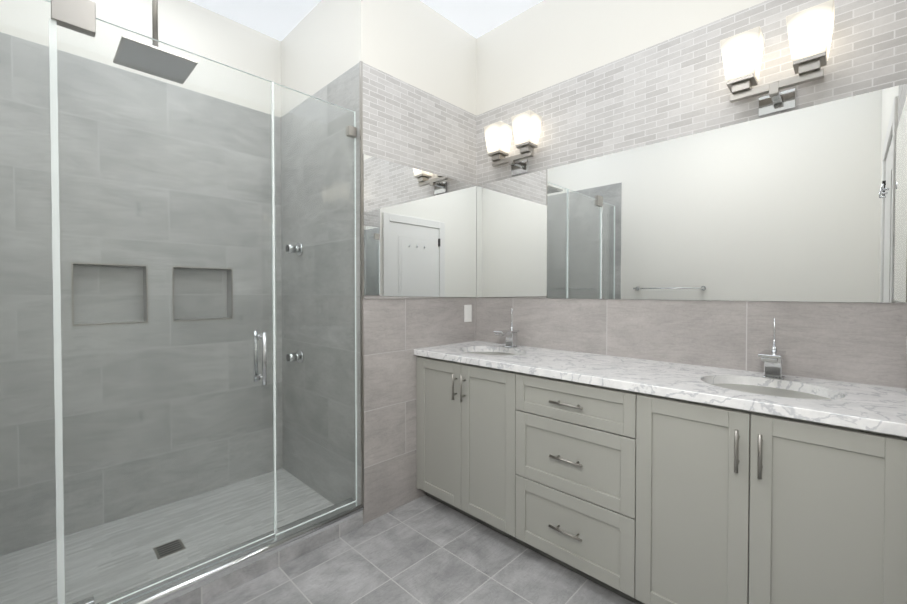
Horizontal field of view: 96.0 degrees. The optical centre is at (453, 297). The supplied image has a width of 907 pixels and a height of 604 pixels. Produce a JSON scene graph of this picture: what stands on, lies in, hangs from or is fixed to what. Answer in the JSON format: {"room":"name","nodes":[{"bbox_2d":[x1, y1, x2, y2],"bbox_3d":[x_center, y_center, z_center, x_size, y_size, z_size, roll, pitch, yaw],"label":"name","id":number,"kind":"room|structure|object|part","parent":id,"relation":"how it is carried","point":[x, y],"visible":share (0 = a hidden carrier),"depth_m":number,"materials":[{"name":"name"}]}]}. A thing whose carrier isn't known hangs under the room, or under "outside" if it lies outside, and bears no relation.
{"room":"bathroom","nodes":[
{"label":"bathroom","id":0,"kind":"room"},
{"bbox_2d":[0,0,280,116],"bbox_3d":[-1.756,-1.500,2.314,0.090,0.530,1.520,1,1,44],"label":"wall","id":1,"kind":"structure","parent":0,"point":[189,26],"depth_m":2.43,"materials":[{"name":"white paint"}]},
{"bbox_2d":[0,468,634,603],"bbox_3d":[-0.360,1.242,1.640,3.290,0.068,2.640,1,1,44],"label":"floor","id":2,"kind":"structure","parent":0,"point":[425,549],"depth_m":1.88,"materials":[{"name":"tile"}]},
{"bbox_2d":[96,498,363,603],"bbox_3d":[-1.040,1.158,1.657,0.128,0.114,1.495,1,1,44],"label":"shower curb","id":3,"kind":"object","parent":2,"relation":"on","point":[208,581],"visible":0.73,"depth_m":1.75,"materials":[{"name":"tile"}]},
{"bbox_2d":[0,0,356,603],"bbox_3d":[-1.042,0.041,1.644,0.118,2.120,1.495,1,1,44],"label":"glass","id":4,"kind":"object","parent":3,"relation":"on","point":[79,16],"visible":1,"depth_m":1.51,"materials":[{"name":"clear glass"}]},
{"bbox_2d":[414,353,906,603],"bbox_3d":[0.665,0.779,1.913,1.982,0.866,0.582,1,1,44],"label":"bathroom vanity","id":5,"kind":"object","parent":2,"relation":"on","point":[638,481],"depth_m":1.46,"materials":[{"name":"wood"}]},
{"bbox_2d":[414,341,906,432],"bbox_3d":[0.672,0.329,1.912,1.982,0.034,0.564,1,1,44],"label":"countertop","id":6,"kind":"structure","parent":5,"relation":"on","point":[882,407],"depth_m":1.56,"materials":[{"name":"white stone"}]},
{"bbox_2d":[462,349,509,356],"bbox_3d":[0.221,0.408,2.353,0.436,0.162,0.356,1,1,44],"label":"sink","id":7,"kind":"object","parent":6,"relation":"in","point":[493,352],"depth_m":2.50,"materials":[{"name":"white ceramic"}]},
{"bbox_2d":[493,319,518,347],"bbox_3d":[0.318,0.185,2.451,0.068,0.235,0.171,1,1,44],"label":"faucet","id":8,"kind":"object","parent":6,"relation":"on","point":[511,337],"visible":0.98,"depth_m":2.46,"materials":[{"name":"silver metal"}]},
{"bbox_2d":[758,318,785,379],"bbox_3d":[1.226,0.198,1.569,0.068,0.235,0.171,1,1,44],"label":"faucet","id":9,"kind":"object","parent":6,"relation":"on","point":[772,358],"visible":1,"depth_m":1.58,"materials":[{"name":"silver metal"}]},
{"bbox_2d":[706,377,837,400],"bbox_3d":[1.128,0.421,1.472,0.436,0.162,0.356,1,1,44],"label":"sink","id":10,"kind":"object","parent":6,"relation":"in","point":[726,382],"depth_m":1.54,"materials":[{"name":"white ceramic"}]},
{"bbox_2d":[188,0,542,40],"bbox_3d":[-0.360,-1.784,1.594,3.290,0.060,2.640,1,1,44],"label":"ceiling","id":11,"kind":"structure","parent":0,"point":[279,20],"depth_m":2.52,"materials":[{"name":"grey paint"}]},
{"bbox_2d":[113,0,197,83],"bbox_3d":[-1.400,-1.428,1.913,0.280,0.659,0.280,1,1,44],"label":"shower head","id":12,"kind":"object","parent":11,"relation":"attached to","point":[162,65],"depth_m":1.91},
{"bbox_2d":[281,0,475,116],"bbox_3d":[-0.552,-0.289,2.933,1.180,2.970,1.020,1,1,44],"label":"wall block","id":13,"kind":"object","parent":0,"point":[419,44],"visible":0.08,"depth_m":2.44,"materials":[{"name":"white paint"}]},
{"bbox_2d":[281,63,360,504],"bbox_3d":[-0.835,-0.017,2.494,0.990,2.440,0.010,1,1,44],"label":"wall tile","id":14,"kind":"structure","parent":13,"relation":"attached to","point":[342,90],"depth_m":2.43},
{"bbox_2d":[286,243,302,255],"bbox_3d":[-1.016,-0.309,2.598,0.084,0.084,0.086,1,1,44],"label":"shower valve","id":15,"kind":"object","parent":14,"relation":"attached to","point":[298,247],"depth_m":2.59,"materials":[{"name":"silver metal"}]},
{"bbox_2d":[286,350,303,362],"bbox_3d":[-1.016,0.381,2.608,0.084,0.084,0.086,1,1,44],"label":"shower valve","id":16,"kind":"object","parent":14,"relation":"attached to","point":[299,356],"depth_m":2.60,"materials":[{"name":"silver metal"}]},
{"bbox_2d":[359,61,363,524],"bbox_3d":[-0.484,-0.013,2.153,0.012,2.442,0.012,1,1,44],"label":"tile trim","id":17,"kind":"structure","parent":13,"relation":"attached to","point":[361,276],"depth_m":2.15,"materials":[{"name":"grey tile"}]},
{"bbox_2d":[363,62,476,523],"bbox_3d":[-0.167,-0.017,2.479,0.010,2.440,0.920,1,1,44],"label":"wall tile","id":18,"kind":"structure","parent":13,"relation":"attached to","point":[407,124],"depth_m":2.34,"materials":[{"name":"tile"}]},
{"bbox_2d":[363,154,475,298],"bbox_3d":[-0.159,-0.377,2.469,0.005,0.760,0.900,1,1,44],"label":"mirror","id":19,"kind":"object","parent":18,"relation":"attached to","point":[419,233],"visible":1,"depth_m":2.40,"materials":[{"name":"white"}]},
{"bbox_2d":[464,305,471,321],"bbox_3d":[0.098,0.107,2.740,0.008,0.115,0.070,1,1,44],"label":"outlet","id":20,"kind":"object","parent":18,"relation":"attached to","point":[467,313],"visible":1,"depth_m":2.73,"materials":[{"name":"white plastic"}]},
{"bbox_2d":[476,0,766,115],"bbox_3d":[0.913,-0.277,2.151,2.010,2.970,0.100,1,1,44],"label":"wall","id":21,"kind":"structure","parent":0,"point":[543,44],"depth_m":2.31,"materials":[{"name":"white paint"}]},
{"bbox_2d":[476,0,906,389],"bbox_3d":[0.874,-0.011,2.116,1.990,2.440,0.010,1,1,44],"label":"wall tiles","id":22,"kind":"structure","parent":21,"relation":"attached to","point":[673,88],"depth_m":1.85,"materials":[{"name":"tile"}]},
{"bbox_2d":[484,110,541,175],"bbox_3d":[0.362,-0.916,2.487,0.343,0.301,0.151,1,1,44],"label":"sconce","id":23,"kind":"object","parent":22,"relation":"attached to","point":[518,167],"depth_m":2.47,"materials":[{"name":"white glass"}]},
{"bbox_3d":[0.281,-0.983,2.553,0.133,0.168,0.133,1,1,44],"label":"sconce shade","id":24,"kind":"part","parent":23,"relation":"part of","materials":[{"name":"white glass"}]},
{"bbox_3d":[0.432,-0.981,2.406,0.133,0.168,0.133,1,1,44],"label":"sconce shade","id":25,"kind":"part","parent":23,"relation":"part of","materials":[{"name":"white glass"}]},
{"bbox_2d":[477,84,906,302],"bbox_3d":[0.869,-0.371,2.104,1.974,0.760,0.005,1,1,44],"label":"vanity mirror","id":26,"kind":"object","parent":22,"relation":"attached to","point":[807,204],"visible":1,"depth_m":1.79,"materials":[{"name":"white mirror"}]},
{"bbox_2d":[720,0,834,116],"bbox_3d":[1.266,-0.902,1.609,0.343,0.301,0.151,1,1,44],"label":"sconce","id":27,"kind":"object","parent":22,"relation":"attached to","point":[777,100],"depth_m":1.59,"materials":[{"name":"white glass"}]},
{"bbox_3d":[1.185,-0.970,1.675,0.133,0.168,0.133,1,1,44],"label":"sconce shade","id":28,"kind":"part","parent":27,"relation":"part of","materials":[{"name":"white glass"}]},
{"bbox_3d":[1.335,-0.968,1.528,0.133,0.168,0.133,1,1,44],"label":"sconce shade","id":29,"kind":"part","parent":27,"relation":"part of","materials":[{"name":"white glass"}]},
{"bbox_3d":[-1.824,-0.281,2.398,0.100,2.970,1.520,1,1,44],"label":"wall","id":30,"kind":"structure","parent":0,"visible":0},
{"bbox_2d":[0,32,282,555],"bbox_3d":[-1.748,-0.015,2.329,0.092,2.440,1.500,1,1,44],"label":"tiled wall","id":31,"kind":"structure","parent":30,"relation":"attached to","point":[127,300],"depth_m":2.24,"materials":[{"name":"grey tile"}]}
]}

